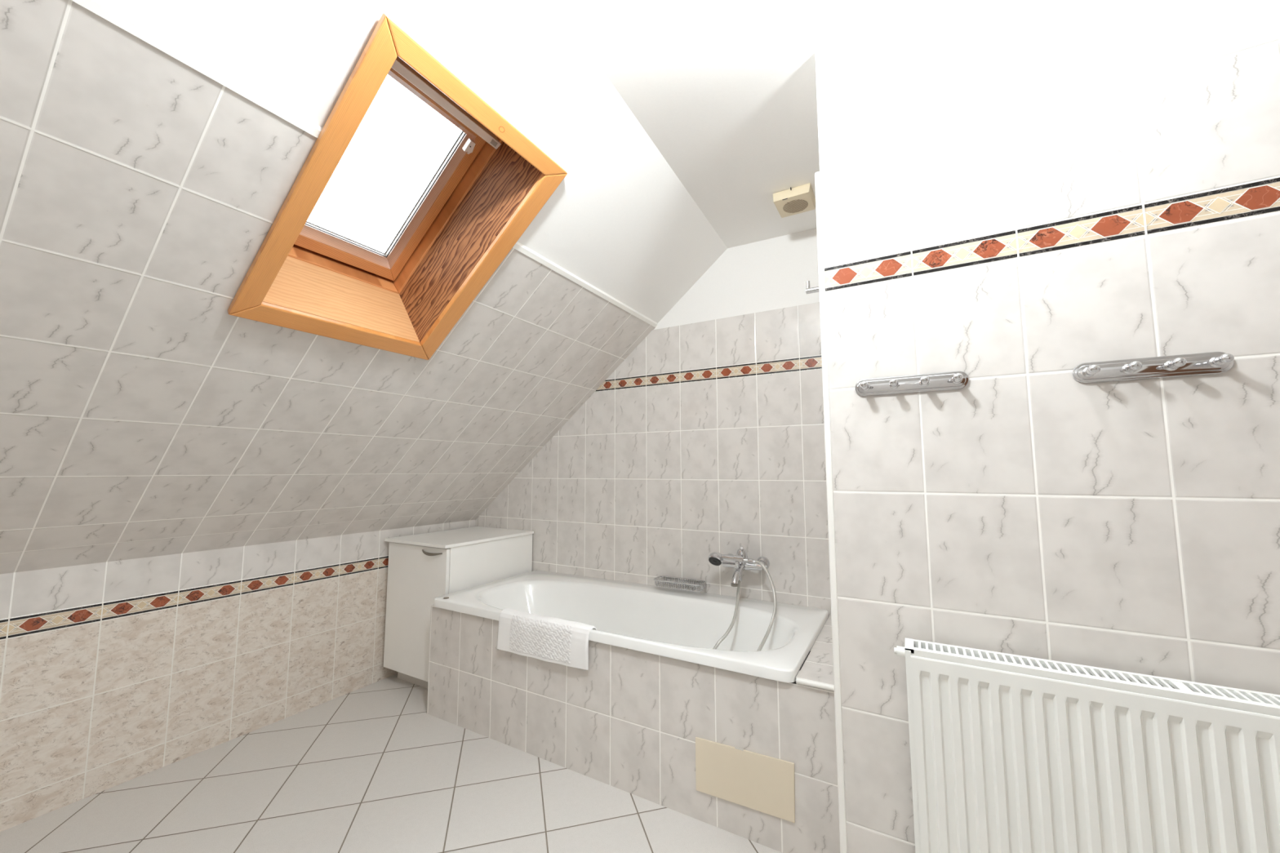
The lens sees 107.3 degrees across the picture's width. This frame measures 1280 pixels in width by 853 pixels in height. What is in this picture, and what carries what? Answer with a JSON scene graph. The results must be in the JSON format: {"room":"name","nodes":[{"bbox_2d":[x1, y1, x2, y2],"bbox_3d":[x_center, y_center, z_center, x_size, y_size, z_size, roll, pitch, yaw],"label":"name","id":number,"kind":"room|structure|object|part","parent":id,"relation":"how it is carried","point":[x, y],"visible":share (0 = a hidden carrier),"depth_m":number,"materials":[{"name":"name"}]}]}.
{"room":"bathroom","nodes":[
{"label":"bathroom","id":0,"kind":"room"},
{"bbox_2d":[0,520,475,831],"bbox_3d":[-1.927,0.883,1.639,0.001,0.798,3.371,-3,-6,29],"label":"wall","id":1,"kind":"structure","parent":0,"point":[115,685],"depth_m":1.82,"materials":[{"name":"tile"}]},
{"bbox_2d":[0,0,727,574],"bbox_3d":[-1.097,-0.331,1.294,1.898,1.554,3.401,-3,-6,29],"label":"wall","id":2,"kind":"structure","parent":0,"point":[140,417],"depth_m":1.33,"materials":[{"name":"tile"}]},
{"bbox_2d":[71,0,657,327],"bbox_3d":[-0.747,-0.686,1.109,0.021,0.024,3.371,-3,-6,29],"label":"trim","id":3,"kind":"structure","parent":2,"relation":"attached to","point":[102,8],"depth_m":0.95,"materials":[{"name":"white plastic"}]},
{"bbox_2d":[227,13,567,359],"bbox_3d":[-0.733,-0.672,1.442,0.799,0.768,0.613,-3,-6,29],"label":"window","id":4,"kind":"structure","parent":2,"relation":"in","point":[492,183],"depth_m":1.54,"materials":[{"name":"brown wood"}]},
{"bbox_3d":[-1.044,-0.543,1.601,0.090,0.100,0.486,-3,-6,29],"label":"frame rail","id":5,"kind":"part","parent":4,"relation":"part of","materials":[{"name":"brown wood"}]},
{"bbox_3d":[-1.023,-0.597,1.601,0.070,0.073,0.394,-3,-6,29],"label":"sash rail","id":6,"kind":"part","parent":4,"relation":"part of","materials":[{"name":"brown wood"}]},
{"bbox_3d":[-0.616,-1.000,1.405,0.078,0.080,0.394,-3,-6,29],"label":"sash rail","id":7,"kind":"part","parent":4,"relation":"part of","materials":[{"name":"brown wood"}]},
{"bbox_3d":[-0.729,-0.786,1.657,0.541,0.456,0.035,-3,-6,29],"label":"sash rail","id":8,"kind":"part","parent":4,"relation":"part of","materials":[{"name":"brown wood"}]},
{"bbox_3d":[-0.694,-0.760,1.682,0.637,0.544,0.036,-3,-6,29],"label":"frame rail","id":9,"kind":"part","parent":4,"relation":"part of","materials":[{"name":"brown wood"}]},
{"bbox_3d":[-0.564,-0.925,1.557,0.043,0.040,0.024,-3,-6,29],"label":"hinge plate","id":10,"kind":"part","parent":4,"relation":"part of","materials":[{"name":"grey metal"}]},
{"bbox_3d":[-0.467,-0.906,1.505,0.012,0.010,0.022,-3,-6,29],"label":"type plate","id":11,"kind":"part","parent":4,"relation":"part of","materials":[{"name":"silver metal"}]},
{"bbox_2d":[0,674,781,852],"bbox_3d":[-0.026,1.178,0.525,4.374,0.001,3.371,-3,-6,29],"label":"floor","id":12,"kind":"structure","parent":0,"point":[367,769],"depth_m":1.60,"materials":[{"name":"tile"}]},
{"bbox_2d":[383,526,533,688],"bbox_3d":[-1.021,1.000,2.683,0.499,0.756,0.641,-3,-6,29],"label":"base cabinet","id":13,"kind":"object","parent":12,"relation":"on","point":[422,568],"visible":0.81,"depth_m":2.47,"materials":[{"name":"white laminate"}]},
{"bbox_3d":[-1.161,0.949,2.436,0.474,0.653,0.018,-3,-6,29],"label":"door","id":14,"kind":"part","parent":13,"relation":"part of","materials":[{"name":"white laminate"}]},
{"bbox_3d":[-1.060,0.641,2.384,0.151,0.024,0.027,-3,-6,29],"label":"handle","id":15,"kind":"part","parent":13,"relation":"part of","materials":[{"name":"grey metal"}]},
{"bbox_2d":[384,526,533,548],"bbox_3d":[-1.020,0.632,2.720,0.499,0.016,0.635,-3,-6,29],"label":"countertop","id":16,"kind":"structure","parent":13,"relation":"on","point":[448,539],"depth_m":2.63,"materials":[{"name":"white laminate"}]},
{"bbox_3d":[-0.809,0.961,2.590,0.018,0.660,0.592,-3,-6,29],"label":"panel","id":17,"kind":"part","parent":13,"relation":"part of","materials":[{"name":"white laminate"}]},
{"bbox_2d":[426,604,839,852],"bbox_3d":[-0.026,1.065,2.064,1.822,0.508,0.722,-3,-6,29],"label":"surround","id":18,"kind":"object","parent":12,"relation":"on","point":[631,722],"visible":0.67,"depth_m":1.63,"materials":[{"name":"tile"}]},
{"bbox_2d":[434,570,828,682],"bbox_3d":[-0.082,0.993,2.100,1.653,0.402,0.728,-3,-6,29],"label":"bathtub","id":19,"kind":"object","parent":18,"relation":"on","point":[685,625],"visible":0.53,"depth_m":2.16,"materials":[{"name":"white ceramic"}]},
{"bbox_2d":[497,608,596,670],"bbox_3d":[-0.380,0.844,1.890,0.475,0.160,0.083,-3,-6,29],"label":"bath mat","id":20,"kind":"object","parent":19,"relation":"on","point":[548,639],"visible":0.98,"depth_m":1.85,"materials":[{"name":"white fabric"}]},
{"bbox_2d":[695,737,795,823],"bbox_3d":[0.318,1.086,1.457,0.314,0.171,0.006,-3,-6,29],"label":"access panel","id":21,"kind":"object","parent":18,"relation":"attached to","point":[761,783],"visible":1,"depth_m":1.45,"materials":[{"name":"beige plastic"}]},
{"bbox_2d":[475,228,831,616],"bbox_3d":[-0.065,0.182,2.590,2.368,2.365,0.007,-3,-6,29],"label":"wall","id":22,"kind":"structure","parent":0,"point":[666,466],"depth_m":2.37,"materials":[{"name":"tile"}]},
{"bbox_2d":[653,575,706,591],"bbox_3d":[0.196,0.775,2.323,0.260,0.037,0.102,-3,-6,29],"label":"basket","id":23,"kind":"object","parent":22,"relation":"attached to","point":[682,581],"visible":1,"depth_m":2.32,"materials":[{"name":"silver metal"}]},
{"bbox_3d":[0.196,0.790,2.321,0.244,0.004,0.084,-3,-6,29],"label":"rail","id":24,"kind":"part","parent":23,"relation":"part of","materials":[{"name":"silver metal"}]},
{"bbox_3d":[0.195,0.761,2.323,0.260,0.008,0.100,-3,-6,29],"label":"rail","id":25,"kind":"part","parent":23,"relation":"part of","materials":[{"name":"silver metal"}]},
{"bbox_2d":[721,546,769,586],"bbox_3d":[0.453,0.621,2.135,0.220,0.166,0.197,-3,-6,29],"label":"mixer","id":26,"kind":"object","parent":22,"relation":"attached to","point":[738,563],"visible":0.83,"depth_m":2.12,"materials":[{"name":"silver metal"}]},
{"bbox_3d":[0.438,0.656,2.098,0.038,0.084,0.120,-3,-6,29],"label":"spout","id":27,"kind":"part","parent":26,"relation":"part of","materials":[{"name":"silver metal"}]},
{"bbox_2d":[707,551,777,651],"bbox_3d":[0.409,0.866,1.922,0.296,0.625,0.440,-1,-5,15],"label":"shower","id":28,"kind":"object","parent":26,"relation":"attached to","point":[716,558],"visible":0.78,"depth_m":2.02,"materials":[{"name":"silver metal"}]},
{"bbox_3d":[0.425,0.598,2.126,0.132,0.032,0.030,-3,-6,29],"label":"handle","id":29,"kind":"part","parent":28,"relation":"part of","materials":[{"name":"silver metal"}]},
{"bbox_2d":[553,0,943,248],"bbox_3d":[0.705,-1.123,0.337,2.741,0.123,3.401,-3,-6,29],"label":"ceiling","id":30,"kind":"structure","parent":0,"point":[725,91],"depth_m":1.39,"materials":[{"name":"white paint"}]},
{"bbox_2d":[773,182,815,217],"bbox_3d":[0.641,-0.930,1.950,0.148,0.047,0.161,-3,-6,29],"label":"fan","id":31,"kind":"object","parent":30,"relation":"attached to","point":[802,198],"visible":0.97,"depth_m":1.91,"materials":[{"name":"beige plastic"}]},
{"bbox_2d":[815,0,1279,852],"bbox_3d":[1.591,0.042,1.106,2.027,2.365,0.966,-3,-6,29],"label":"wall","id":32,"kind":"structure","parent":0,"point":[1029,508],"depth_m":0.99,"materials":[{"name":"tile"}]},
{"bbox_2d":[805,280,818,293],"bbox_3d":[0.555,-0.430,1.456,0.078,0.053,0.044,-3,-6,29],"label":"towel hook","id":33,"kind":"object","parent":32,"relation":"attached to","point":[812,290],"visible":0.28,"depth_m":1.46,"materials":[{"name":"silver metal"}]},
{"bbox_3d":[0.555,-0.425,1.455,0.078,0.017,0.017,-3,-6,29],"label":"arm","id":34,"kind":"part","parent":33,"relation":"part of","materials":[{"name":"silver metal"}]},
{"bbox_2d":[814,171,847,852],"bbox_3d":[0.476,0.276,1.168,0.016,1.912,0.014,-3,-6,29],"label":"trim","id":35,"kind":"structure","parent":32,"relation":"attached to","point":[826,401],"depth_m":1.17,"materials":[{"name":"white plastic"}]},
{"bbox_2d":[854,371,968,395],"bbox_3d":[0.622,-0.102,1.088,0.233,0.041,0.049,-3,-6,29],"label":"hook rail","id":36,"kind":"object","parent":32,"relation":"attached to","point":[949,380],"visible":1,"depth_m":1.10,"materials":[{"name":"silver metal"}]},
{"bbox_2d":[893,638,1279,852],"bbox_3d":[0.997,0.748,0.751,1.018,0.605,0.074,-3,-6,29],"label":"radiator","id":37,"kind":"object","parent":32,"relation":"attached to","point":[1010,753],"visible":1,"depth_m":0.85,"materials":[{"name":"white metal"}]},
{"bbox_2d":[904,638,1279,716],"bbox_3d":[1.007,0.456,0.775,0.996,0.020,0.070,-3,-6,29],"label":"grille","id":38,"kind":"object","parent":37,"relation":"attached to","point":[1193,699],"depth_m":0.85,"materials":[{"name":"white metal"}]},
{"bbox_2d":[1072,351,1234,382],"bbox_3d":[0.970,-0.115,0.890,0.221,0.041,0.049,-3,-6,29],"label":"hook rail","id":39,"kind":"object","parent":32,"relation":"attached to","point":[1211,362],"visible":1,"depth_m":0.90,"materials":[{"name":"silver metal"}]}
]}

